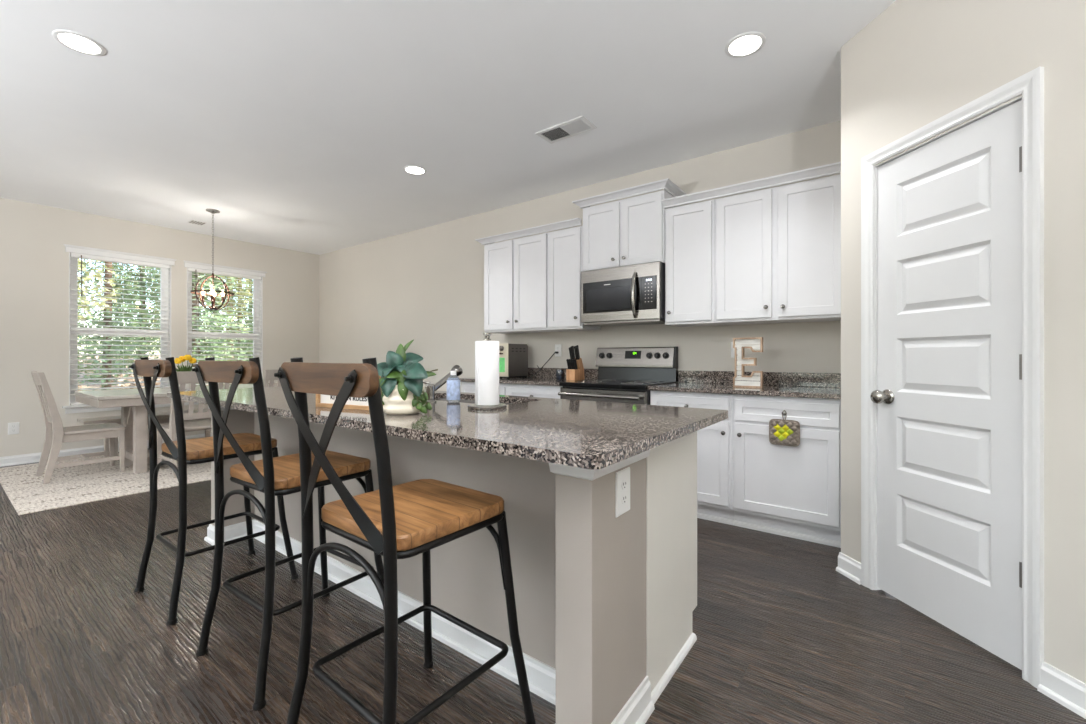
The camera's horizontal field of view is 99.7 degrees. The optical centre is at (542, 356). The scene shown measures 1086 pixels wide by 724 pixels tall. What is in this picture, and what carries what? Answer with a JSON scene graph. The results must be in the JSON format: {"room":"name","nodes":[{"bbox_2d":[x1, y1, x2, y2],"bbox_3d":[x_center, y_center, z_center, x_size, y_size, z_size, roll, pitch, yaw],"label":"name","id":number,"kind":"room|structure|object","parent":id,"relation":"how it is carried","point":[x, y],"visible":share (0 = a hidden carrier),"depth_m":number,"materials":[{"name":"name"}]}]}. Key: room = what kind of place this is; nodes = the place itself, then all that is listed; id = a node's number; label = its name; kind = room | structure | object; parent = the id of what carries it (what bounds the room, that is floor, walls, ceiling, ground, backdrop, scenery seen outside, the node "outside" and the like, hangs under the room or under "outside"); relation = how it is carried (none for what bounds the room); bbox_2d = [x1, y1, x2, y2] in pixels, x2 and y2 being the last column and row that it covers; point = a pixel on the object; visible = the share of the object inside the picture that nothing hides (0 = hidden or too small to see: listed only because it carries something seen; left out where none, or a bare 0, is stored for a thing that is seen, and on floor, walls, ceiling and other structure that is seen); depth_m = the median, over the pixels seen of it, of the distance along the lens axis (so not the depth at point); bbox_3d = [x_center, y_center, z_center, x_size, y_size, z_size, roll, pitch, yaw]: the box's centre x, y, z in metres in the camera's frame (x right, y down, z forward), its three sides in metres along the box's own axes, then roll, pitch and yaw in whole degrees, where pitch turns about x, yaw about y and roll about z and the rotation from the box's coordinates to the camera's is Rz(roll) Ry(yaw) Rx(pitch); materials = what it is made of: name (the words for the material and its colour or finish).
{"room":"kitchen","nodes":[
{"label":"kitchen","id":0,"kind":"room"},
{"bbox_2d":[0,198,318,456],"bbox_3d":[-6.478,-0.250,3.581,0.140,2.754,9.500,0,0,37],"label":"wall","id":1,"kind":"structure","parent":0,"point":[34,261],"depth_m":5.08,"materials":[{"name":"beige paint"}]},
{"bbox_2d":[8,422,18,434],"bbox_3d":[-5.505,0.748,4.764,0.008,0.122,0.078,0,0,37],"label":"wall outlet","id":2,"kind":"object","parent":1,"relation":"attached to","point":[13,428],"visible":1,"depth_m":4.76,"materials":[{"name":"white plastic"}]},
{"bbox_2d":[0,434,204,466],"bbox_3d":[-6.410,1.079,3.531,0.028,0.095,9.500,0,0,37],"label":"baseboard","id":3,"kind":"structure","parent":1,"relation":"attached to","point":[33,457],"depth_m":5.02,"materials":[{"name":"white paint"}]},
{"bbox_2d":[62,244,176,413],"bbox_3d":[-5.032,-0.301,5.484,0.190,1.870,1.020,0,0,37],"label":"window","id":4,"kind":"structure","parent":1,"relation":"in","point":[81,408],"depth_m":5.33,"materials":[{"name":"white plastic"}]},
{"bbox_2d":[70,252,169,404],"bbox_3d":[-5.021,-0.311,5.476,0.068,1.708,0.882,0,0,37],"label":"window blind","id":5,"kind":"object","parent":4,"relation":"attached to","point":[76,255],"visible":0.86,"depth_m":5.42,"materials":[{"name":"white plastic"}]},
{"bbox_2d":[183,260,266,404],"bbox_3d":[-4.394,-0.301,6.343,0.190,1.870,1.014,0,0,37],"label":"window","id":6,"kind":"structure","parent":1,"relation":"in","point":[189,264],"depth_m":6.43,"materials":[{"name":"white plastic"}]},
{"bbox_2d":[188,268,260,384],"bbox_3d":[-4.382,-0.311,6.334,0.068,1.708,0.876,0,0,37],"label":"window blind","id":7,"kind":"object","parent":6,"relation":"attached to","point":[195,270],"visible":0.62,"depth_m":6.32,"materials":[{"name":"white plastic"}]},
{"bbox_2d":[0,0,895,254],"bbox_3d":[-2.585,-1.687,0.688,9.840,0.120,9.700,0,0,37],"label":"ceiling","id":8,"kind":"structure","parent":0,"point":[299,122],"depth_m":2.89,"materials":[{"name":"white paint"}]},
{"bbox_2d":[52,30,105,55],"bbox_3d":[-2.405,-1.624,2.379,0.198,0.006,0.198,0,0,37],"label":"recessed light","id":9,"kind":"object","parent":8,"relation":"in","point":[75,41],"visible":1,"depth_m":2.37,"materials":[{"name":"white paint"}]},
{"bbox_2d":[58,33,99,53],"bbox_3d":[-2.405,-1.625,2.379,0.154,0.003,0.154,0,0,37],"label":"diffuser","id":10,"kind":"object","parent":9,"relation":"attached to","point":[77,42],"depth_m":2.38,"materials":[{"name":"white plastic"}]},
{"bbox_2d":[188,220,205,224],"bbox_3d":[-4.196,-1.623,5.561,0.160,0.009,0.150,0,0,37],"label":"ceiling vent","id":11,"kind":"object","parent":8,"relation":"in","point":[191,221],"visible":1,"depth_m":5.55,"materials":[{"name":"white metal"}]},
{"bbox_2d":[190,209,234,310],"bbox_3d":[-3.680,-1.070,5.109,0.401,1.114,0.400,0,0,37],"label":"orb chandelier","id":12,"kind":"object","parent":8,"relation":"hanging from","point":[212,291],"visible":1,"depth_m":5.09,"materials":[{"name":"brown metal"}]},
{"bbox_2d":[403,165,426,174],"bbox_3d":[-1.117,-1.624,3.998,0.198,0.006,0.198,0,0,37],"label":"recessed light","id":13,"kind":"object","parent":8,"relation":"in","point":[411,169],"visible":1,"depth_m":4.00,"materials":[{"name":"white paint"}]},
{"bbox_2d":[406,167,423,173],"bbox_3d":[-1.117,-1.625,3.998,0.154,0.003,0.154,0,0,37],"label":"diffuser","id":14,"kind":"object","parent":13,"relation":"attached to","point":[411,170],"depth_m":4.00,"materials":[{"name":"white plastic"}]},
{"bbox_2d":[535,116,596,143],"bbox_3d":[0.164,-1.622,3.293,0.404,0.010,0.198,0,0,37],"label":"ceiling vent","id":15,"kind":"object","parent":8,"relation":"in","point":[579,125],"visible":1,"depth_m":3.28,"materials":[{"name":"white metal"}]},
{"bbox_2d":[725,32,765,57],"bbox_3d":[1.055,-1.624,2.394,0.198,0.006,0.198,0,0,37],"label":"recessed light","id":16,"kind":"object","parent":8,"relation":"in","point":[748,43],"visible":1,"depth_m":2.38,"materials":[{"name":"white paint"}]},
{"bbox_2d":[729,35,760,54],"bbox_3d":[1.055,-1.625,2.394,0.154,0.003,0.154,0,0,37],"label":"diffuser","id":17,"kind":"object","parent":16,"relation":"attached to","point":[742,44],"depth_m":2.39,"materials":[{"name":"white plastic"}]},
{"bbox_2d":[0,448,1085,723],"bbox_3d":[-2.585,1.176,0.688,9.840,0.100,9.700,0,0,37],"label":"floor","id":18,"kind":"structure","parent":0,"point":[784,636],"depth_m":1.78,"materials":[{"name":"brown wood"}]},
{"bbox_2d":[0,449,210,514],"bbox_3d":[-3.666,1.121,5.122,2.175,0.010,3.072,0,0,37],"label":"area rug","id":19,"kind":"object","parent":18,"relation":"on","point":[86,483],"visible":0.31,"depth_m":4.02,"materials":[{"name":"beige fabric"}]},
{"bbox_2d":[31,371,125,483],"bbox_3d":[-4.398,0.628,4.342,0.450,0.975,0.598,0,0,37],"label":"dining chair","id":20,"kind":"object","parent":19,"relation":"on","point":[55,433],"visible":1,"depth_m":4.26,"materials":[{"name":"white paint"}]},
{"bbox_2d":[77,409,210,456],"bbox_3d":[-4.341,0.895,5.600,0.360,0.441,1.870,0,0,37],"label":"bench","id":21,"kind":"object","parent":19,"relation":"on","point":[162,417],"visible":0.28,"depth_m":5.08,"materials":[{"name":"white paint"}]},
{"bbox_2d":[74,382,277,472],"bbox_3d":[-3.811,0.737,5.203,1.105,0.757,1.995,0,0,37],"label":"dining table","id":22,"kind":"object","parent":19,"relation":"on","point":[133,409],"visible":0.44,"depth_m":4.41,"materials":[{"name":"white paint"}]},
{"bbox_3d":[-3.928,0.281,5.050,0.116,0.155,0.116,0,0,37],"label":"flower vase","id":23,"kind":"object","parent":22,"relation":"on","visible":0},
{"bbox_2d":[174,358,183,371],"bbox_3d":[-3.948,0.162,4.973,0.068,0.294,0.130,0,0,37],"label":"tulip","id":24,"kind":"object","parent":23,"relation":"in","point":[178,361],"visible":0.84,"depth_m":4.96,"materials":[{"name":"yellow plant"}]},
{"bbox_2d":[177,356,186,371],"bbox_3d":[-3.967,0.152,5.035,0.073,0.313,0.065,0,0,13],"label":"tulip","id":25,"kind":"object","parent":23,"relation":"in","point":[181,357],"visible":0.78,"depth_m":5.02,"materials":[{"name":"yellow plant"}]},
{"bbox_2d":[183,355,192,371],"bbox_3d":[-3.900,0.145,5.029,0.075,0.328,0.075,0,0,37],"label":"tulip","id":26,"kind":"object","parent":23,"relation":"in","point":[186,357],"visible":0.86,"depth_m":5.02,"materials":[{"name":"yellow plant"}]},
{"bbox_2d":[188,358,195,368],"bbox_3d":[-3.897,0.162,5.090,0.066,0.294,0.090,0,0,21],"label":"tulip","id":27,"kind":"object","parent":23,"relation":"in","point":[192,361],"visible":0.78,"depth_m":5.08,"materials":[{"name":"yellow plant"}]},
{"bbox_2d":[156,371,229,477],"bbox_3d":[-3.460,0.628,4.534,0.598,0.975,0.450,0,0,37],"label":"dining chair","id":28,"kind":"object","parent":19,"relation":"on","point":[186,377],"visible":0.45,"depth_m":4.36,"materials":[{"name":"white paint"}]},
{"bbox_2d":[263,369,280,386],"bbox_3d":[-2.997,0.628,5.156,0.598,0.975,0.450,0,0,37],"label":"dining chair","id":29,"kind":"object","parent":19,"relation":"on","point":[268,374],"visible":0.11,"depth_m":4.86,"materials":[{"name":"white paint"}]},
{"bbox_2d":[129,357,298,625],"bbox_3d":[-1.619,0.566,2.260,0.532,1.126,0.567,0,0,36],"label":"bar stool","id":30,"kind":"object","parent":18,"relation":"on","point":[198,450],"visible":0.91,"depth_m":2.12,"materials":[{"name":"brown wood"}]},
{"bbox_2d":[192,357,383,710],"bbox_3d":[-0.971,0.566,1.799,0.532,1.126,0.567,0,0,35],"label":"bar stool","id":31,"kind":"object","parent":18,"relation":"on","point":[276,476],"visible":0.84,"depth_m":1.63,"materials":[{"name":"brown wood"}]},
{"bbox_2d":[274,357,535,723],"bbox_3d":[-0.387,0.566,1.309,0.532,1.126,0.567,0,0,38],"label":"bar stool","id":32,"kind":"object","parent":18,"relation":"on","point":[413,518],"visible":1,"depth_m":1.19,"materials":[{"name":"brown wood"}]},
{"bbox_2d":[204,406,696,723],"bbox_3d":[-0.714,0.684,2.338,2.762,0.884,0.871,0,0,37],"label":"kitchen island","id":33,"kind":"object","parent":18,"relation":"on","point":[605,603],"visible":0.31,"depth_m":1.59,"materials":[{"name":"beige paint"}]},
{"bbox_2d":[167,386,727,469],"bbox_3d":[-0.751,0.227,2.265,2.932,0.030,1.044,0,0,37],"label":"island countertop","id":34,"kind":"structure","parent":33,"relation":"on","point":[592,435],"depth_m":1.47,"materials":[{"name":"grey stone"}]},
{"bbox_2d":[316,376,381,409],"bbox_3d":[-0.793,0.137,1.867,0.357,0.150,0.026,0,0,25],"label":"framed sign","id":35,"kind":"object","parent":34,"relation":"on","point":[327,401],"visible":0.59,"depth_m":1.86,"materials":[{"name":"brown wood"}]},
{"bbox_2d":[377,340,437,414],"bbox_3d":[-0.505,0.074,1.713,0.226,0.276,0.215,0,0,37],"label":"potted plant","id":36,"kind":"object","parent":34,"relation":"on","point":[402,376],"visible":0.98,"depth_m":1.66,"materials":[{"name":"teal plant"}]},
{"bbox_2d":[423,365,462,402],"bbox_3d":[-0.505,0.127,2.171,0.286,0.171,0.104,0,0,-37],"label":"kitchen faucet","id":37,"kind":"object","parent":34,"relation":"on","point":[430,389],"visible":0.75,"depth_m":2.14,"materials":[{"name":"silver metal"}]},
{"bbox_2d":[447,371,459,402],"bbox_3d":[-0.416,0.140,2.128,0.062,0.145,0.062,0,0,37],"label":"soap bottle","id":38,"kind":"object","parent":34,"relation":"on","point":[453,381],"visible":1,"depth_m":2.10,"materials":[{"name":"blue plastic"}]},
{"bbox_2d":[435,398,513,404],"bbox_3d":[-0.386,0.333,2.326,0.775,0.180,0.375,0,0,37],"label":"sink","id":39,"kind":"object","parent":34,"relation":"in","point":[438,399],"visible":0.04,"depth_m":2.57,"materials":[{"name":"metal"}]},
{"bbox_2d":[468,332,506,409],"bbox_3d":[-0.229,0.057,1.884,0.160,0.311,0.160,0,0,37],"label":"paper towel holder","id":40,"kind":"object","parent":34,"relation":"on","point":[487,335],"visible":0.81,"depth_m":1.84,"materials":[{"name":"silver metal"}]},
{"bbox_2d":[475,341,498,405],"bbox_3d":[-0.230,0.067,1.883,0.099,0.260,0.103,0,0,37],"label":"paper towel roll","id":41,"kind":"object","parent":40,"relation":"on","point":[486,352],"visible":1,"depth_m":1.84,"materials":[{"name":"white paper"}]},
{"bbox_2d":[615,467,629,517],"bbox_3d":[0.236,0.396,1.341,0.008,0.128,0.086,0,0,37],"label":"wall outlet","id":42,"kind":"object","parent":33,"relation":"attached to","point":[622,478],"visible":1,"depth_m":1.33,"materials":[{"name":"white plastic"}]},
{"bbox_2d":[622,480,626,489],"bbox_3d":[0.238,0.375,1.339,0.003,0.029,0.033,0,0,37],"label":"receptacle","id":43,"kind":"object","parent":42,"relation":"attached to","point":[624,482],"depth_m":1.34,"materials":[{"name":"white plastic"}]},
{"bbox_2d":[622,494,626,503],"bbox_3d":[0.238,0.417,1.339,0.003,0.029,0.033,0,0,37],"label":"receptacle","id":44,"kind":"object","parent":42,"relation":"attached to","point":[624,496],"depth_m":1.34,"materials":[{"name":"white plastic"}]},
{"bbox_2d":[461,382,506,394],"bbox_3d":[-0.406,0.687,4.584,0.600,0.880,0.642,0,0,37],"label":"base cabinet","id":45,"kind":"object","parent":18,"relation":"on","point":[468,387],"visible":0.02,"depth_m":4.44,"materials":[{"name":"white paint"}]},
{"bbox_2d":[507,384,562,398],"bbox_3d":[0.085,0.687,4.219,0.618,0.880,0.642,0,0,37],"label":"base cabinet","id":46,"kind":"object","parent":18,"relation":"on","point":[542,391],"visible":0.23,"depth_m":3.98,"materials":[{"name":"white paint"}]},
{"bbox_2d":[459,368,597,385],"bbox_3d":[-0.163,0.181,4.405,1.243,0.130,0.638,0,0,37],"label":"countertop","id":47,"kind":"structure","parent":46,"relation":"on","point":[545,376],"depth_m":4.34,"materials":[{"name":"grey stone"}]},
{"bbox_2d":[499,343,527,378],"bbox_3d":[-0.409,0.045,4.632,0.381,0.342,0.363,0,0,37],"label":"toaster oven","id":48,"kind":"object","parent":47,"relation":"on","point":[513,358],"visible":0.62,"depth_m":4.48,"materials":[{"name":"black metal"}]},
{"bbox_2d":[528,351,558,377],"bbox_3d":[0.006,0.083,4.597,0.312,0.266,0.084,0,0,15],"label":"power cord","id":49,"kind":"object","parent":47,"relation":"on","point":[556,352],"visible":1,"depth_m":4.58,"materials":[{"name":"black plastic"}]},
{"bbox_2d":[556,368,563,379],"bbox_3d":[0.163,0.165,4.314,0.079,0.102,0.079,0,0,37],"label":"candle jar","id":50,"kind":"object","parent":47,"relation":"on","point":[559,371],"visible":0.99,"depth_m":4.28,"materials":[{"name":"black glass"}]},
{"bbox_2d":[566,358,584,379],"bbox_3d":[0.302,0.115,4.243,0.092,0.204,0.176,0,0,37],"label":"knife block","id":51,"kind":"object","parent":47,"relation":"on","point":[571,374],"visible":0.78,"depth_m":4.20,"materials":[{"name":"brown wood"}]},
{"bbox_2d":[570,346,574,358],"bbox_3d":[0.279,0.003,4.232,0.014,0.193,0.075,0,0,37],"label":"kitchen knife","id":52,"kind":"object","parent":51,"relation":"in","point":[571,347],"visible":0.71,"depth_m":4.22,"materials":[{"name":"black plastic"}]},
{"bbox_2d":[558,346,677,404],"bbox_3d":[0.615,0.522,3.771,0.758,1.209,0.724,0,0,37],"label":"range","id":53,"kind":"object","parent":18,"relation":"on","point":[625,374],"visible":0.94,"depth_m":3.84,"materials":[{"name":"silver metal"}]},
{"bbox_2d":[559,379,675,389],"bbox_3d":[0.616,0.224,3.773,0.758,0.035,0.608,0,0,37],"label":"cooktop","id":54,"kind":"object","parent":53,"relation":"in","point":[591,384],"depth_m":3.65,"materials":[{"name":"glass"}]},
{"bbox_2d":[650,390,734,524],"bbox_3d":[1.178,0.687,3.406,0.571,0.880,0.642,0,0,37],"label":"base cabinet","id":55,"kind":"object","parent":18,"relation":"on","point":[714,442],"visible":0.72,"depth_m":3.09,"materials":[{"name":"white paint"}]},
{"bbox_2d":[732,394,840,547],"bbox_3d":[1.657,0.687,3.051,0.617,0.880,0.642,0,0,37],"label":"base cabinet","id":56,"kind":"object","parent":18,"relation":"on","point":[788,491],"visible":0.92,"depth_m":2.81,"materials":[{"name":"white paint"}]},
{"bbox_2d":[648,370,840,398],"bbox_3d":[1.427,0.181,3.224,1.194,0.130,0.638,0,0,37],"label":"countertop","id":57,"kind":"structure","parent":56,"relation":"on","point":[781,384],"depth_m":3.24,"materials":[{"name":"grey stone"}]},
{"bbox_2d":[733,337,762,387],"bbox_3d":[1.434,0.042,3.207,0.190,0.348,0.040,0,0,37],"label":"wooden letter","id":58,"kind":"object","parent":57,"relation":"on","point":[755,380],"visible":0.99,"depth_m":3.20,"materials":[{"name":"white wood"}]},
{"bbox_2d":[769,410,799,446],"bbox_3d":[1.471,0.435,2.794,0.170,0.217,0.023,0,0,37],"label":"pot holder","id":59,"kind":"object","parent":56,"relation":"hanging from","point":[783,432],"visible":1,"depth_m":2.79,"materials":[{"name":"fabric"}]},
{"bbox_2d":[319,120,840,391],"bbox_3d":[-0.685,-0.250,5.256,7.440,2.754,0.100,0,0,37],"label":"wall","id":60,"kind":"structure","parent":0,"point":[425,286],"depth_m":5.17,"materials":[{"name":"beige paint"}]},
{"bbox_2d":[484,233,564,333],"bbox_3d":[-0.197,-0.697,4.597,0.806,0.903,0.373,0,0,37],"label":"upper cabinet","id":61,"kind":"object","parent":60,"relation":"attached to","point":[515,270],"visible":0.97,"depth_m":4.45,"materials":[{"name":"white paint"}]},
{"bbox_2d":[475,218,580,244],"bbox_3d":[-0.078,-1.174,4.490,1.244,0.050,0.405,0,0,37],"label":"crown molding","id":62,"kind":"structure","parent":61,"relation":"attached to","point":[576,221],"depth_m":4.29,"materials":[{"name":"white paint"}]},
{"bbox_2d":[555,344,561,356],"bbox_3d":[0.151,-0.060,4.566,0.078,0.122,0.008,0,0,37],"label":"wall outlet","id":63,"kind":"object","parent":60,"relation":"attached to","point":[558,347],"visible":0.96,"depth_m":4.56,"materials":[{"name":"white plastic"}]},
{"bbox_2d":[527,368,597,378],"bbox_3d":[0.022,0.166,4.653,1.243,0.100,0.020,0,0,37],"label":"backsplash","id":64,"kind":"structure","parent":60,"relation":"attached to","point":[544,372],"depth_m":4.59,"materials":[{"name":"stone"}]},
{"bbox_2d":[548,226,600,330],"bbox_3d":[0.279,-0.697,4.243,0.375,0.903,0.373,0,0,37],"label":"upper cabinet","id":65,"kind":"object","parent":60,"relation":"attached to","point":[565,246],"visible":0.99,"depth_m":4.12,"materials":[{"name":"white paint"}]},
{"bbox_2d":[583,190,678,270],"bbox_3d":[0.731,-1.017,3.908,0.746,0.563,0.373,0,0,37],"label":"upper cabinet","id":66,"kind":"object","parent":60,"relation":"attached to","point":[629,231],"visible":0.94,"depth_m":3.75,"materials":[{"name":"white paint"}]},
{"bbox_2d":[581,261,664,326],"bbox_3d":[0.708,-0.503,3.867,0.723,0.458,0.461,0,0,37],"label":"microwave","id":67,"kind":"object","parent":66,"relation":"attached to","point":[630,294],"visible":0.9,"depth_m":3.71,"materials":[{"name":"metal"}]},
{"bbox_2d":[572,178,685,208],"bbox_3d":[0.722,-1.325,3.896,0.866,0.052,0.405,0,0,37],"label":"crown molding","id":68,"kind":"structure","parent":66,"relation":"attached to","point":[667,184],"depth_m":3.70,"materials":[{"name":"white paint"}]},
{"bbox_2d":[665,199,723,326],"bbox_3d":[1.185,-0.697,3.570,0.377,0.903,0.373,0,0,37],"label":"upper cabinet","id":69,"kind":"object","parent":60,"relation":"attached to","point":[690,228],"visible":0.94,"depth_m":3.45,"materials":[{"name":"white paint"}]},
{"bbox_2d":[731,342,734,357],"bbox_3d":[1.499,-0.052,3.558,0.078,0.122,0.018,0,0,37],"label":"wall outlet","id":70,"kind":"object","parent":60,"relation":"attached to","point":[732,348],"visible":0.22,"depth_m":3.58,"materials":[{"name":"white plastic"}]},
{"bbox_2d":[678,370,840,387],"bbox_3d":[1.611,0.166,3.472,1.194,0.100,0.020,0,0,37],"label":"backsplash","id":71,"kind":"structure","parent":60,"relation":"attached to","point":[831,380],"depth_m":3.38,"materials":[{"name":"stone"}]},
{"bbox_2d":[715,174,840,324],"bbox_3d":[1.662,-0.697,3.216,0.807,0.903,0.373,0,0,37],"label":"upper cabinet","id":72,"kind":"object","parent":60,"relation":"attached to","point":[778,249],"visible":0.9,"depth_m":3.08,"materials":[{"name":"white paint"}]},
{"bbox_2d":[661,162,840,207],"bbox_3d":[1.398,-1.174,3.178,1.186,0.050,0.060,0,0,37],"label":"crown molding","id":73,"kind":"structure","parent":72,"relation":"attached to","point":[834,168],"depth_m":3.13,"materials":[{"name":"white paint"}]},
{"bbox_2d":[841,0,1085,683],"bbox_3d":[1.752,-0.250,1.554,0.115,2.754,1.750,0,0,-8],"label":"wall","id":74,"kind":"structure","parent":0,"point":[918,62],"depth_m":1.58,"materials":[{"name":"beige paint"}]},
{"bbox_2d":[836,552,860,584],"bbox_3d":[1.564,1.079,2.338,0.028,0.095,0.151,0,0,-8],"label":"baseboard","id":75,"kind":"structure","parent":74,"relation":"attached to","point":[848,567],"depth_m":2.34,"materials":[{"name":"white paint"}]},
{"bbox_2d":[861,66,1043,687],"bbox_3d":[1.668,0.074,1.911,0.177,2.106,0.724,0,0,-8],"label":"door","id":76,"kind":"structure","parent":74,"relation":"in","point":[952,224],"depth_m":1.83,"materials":[{"name":"white paint"}]},
{"bbox_2d":[1037,661,1085,718],"bbox_3d":[1.745,1.079,1.112,0.028,0.095,0.879,0,0,-8],"label":"baseboard","id":77,"kind":"structure","parent":74,"relation":"attached to","point":[1068,691],"depth_m":1.49,"materials":[{"name":"white paint"}]},
{"label":"outside","id":78,"kind":"structure","parent":0,"visible":0},
{"bbox_2d":[78,355,221,390],"bbox_3d":[-14.698,1.326,14.364,25.800,2.800,42.000,0,0,37],"label":"ground","id":79,"kind":"structure","parent":78,"point":[97,356],"depth_m":17.87,"materials":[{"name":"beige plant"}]},
{"bbox_2d":[78,259,103,358],"bbox_3d":[-15.526,-3.133,14.943,2.320,8.602,2.148,0,0,37],"label":"leafy tree","id":80,"kind":"object","parent":79,"relation":"on","point":[94,264],"visible":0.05,"depth_m":15.19,"materials":[{"name":"green plant"}]},
{"bbox_2d":[78,258,121,321],"bbox_3d":[-10.113,-2.306,9.647,2.334,7.829,2.132,0,0,5],"label":"leafy tree","id":81,"kind":"object","parent":79,"relation":"on","point":[79,262],"visible":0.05,"depth_m":9.97,"materials":[{"name":"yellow plant"}]},
{"bbox_2d":[86,261,147,311],"bbox_3d":[-16.752,-3.012,17.878,2.112,7.818,1.954,0,0,37],"label":"leafy tree","id":82,"kind":"object","parent":79,"relation":"on","point":[118,270],"visible":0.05,"depth_m":17.67,"materials":[{"name":"green plant"}]},
{"bbox_2d":[78,262,157,390],"bbox_3d":[-11.414,-2.397,11.978,2.200,7.798,2.021,0,0,-33],"label":"leafy tree","id":83,"kind":"object","parent":79,"relation":"on","point":[106,284],"visible":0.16,"depth_m":11.92,"materials":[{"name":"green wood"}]},
{"bbox_2d":[88,262,159,385],"bbox_3d":[-12.779,-2.414,14.526,2.398,7.617,2.351,0,0,37],"label":"leafy tree","id":84,"kind":"object","parent":79,"relation":"on","point":[143,283],"visible":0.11,"depth_m":14.20,"materials":[{"name":"green plant"}]},
{"bbox_2d":[108,369,159,389],"bbox_3d":[-7.716,0.934,8.917,1.271,1.501,1.167,0,0,37],"label":"shrub","id":85,"kind":"object","parent":79,"relation":"on","point":[120,375],"visible":0.02,"depth_m":8.51,"materials":[{"name":"plant"}]},
{"bbox_2d":[128,265,159,353],"bbox_3d":[-13.955,-2.753,16.953,2.217,7.840,2.208,0,0,42],"label":"leafy tree","id":86,"kind":"object","parent":79,"relation":"on","point":[155,320],"visible":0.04,"depth_m":16.57,"materials":[{"name":"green plant"}]},
{"bbox_2d":[141,267,246,385],"bbox_3d":[-8.732,-2.061,11.579,2.218,7.339,2.044,0,0,41],"label":"leafy tree","id":87,"kind":"object","parent":79,"relation":"on","point":[216,280],"visible":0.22,"depth_m":11.44,"materials":[{"name":"green plant"}]},
{"bbox_2d":[199,274,252,360],"bbox_3d":[-9.952,-2.561,13.941,2.288,8.125,2.386,0,0,37],"label":"leafy tree","id":88,"kind":"object","parent":79,"relation":"on","point":[224,278],"visible":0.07,"depth_m":14.24,"materials":[{"name":"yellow plant"}]},
{"bbox_2d":[226,279,233,357],"bbox_3d":[-11.340,-2.241,16.431,1.932,7.272,2.043,0,0,37],"label":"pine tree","id":89,"kind":"object","parent":79,"relation":"on","point":[230,279],"visible":0.02,"depth_m":16.40,"materials":[{"name":"green plant"}]},
{"bbox_2d":[221,278,252,360],"bbox_3d":[-12.487,-2.990,19.039,2.339,8.314,2.118,0,0,37],"label":"leafy tree","id":90,"kind":"object","parent":79,"relation":"on","point":[251,306],"visible":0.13,"depth_m":18.87,"materials":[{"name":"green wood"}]},
{"bbox_2d":[234,278,252,360],"bbox_3d":[-13.797,-3.322,21.761,2.180,8.438,2.261,0,0,-26],"label":"leafy tree","id":91,"kind":"object","parent":79,"relation":"on","point":[242,278],"visible":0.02,"depth_m":21.50,"materials":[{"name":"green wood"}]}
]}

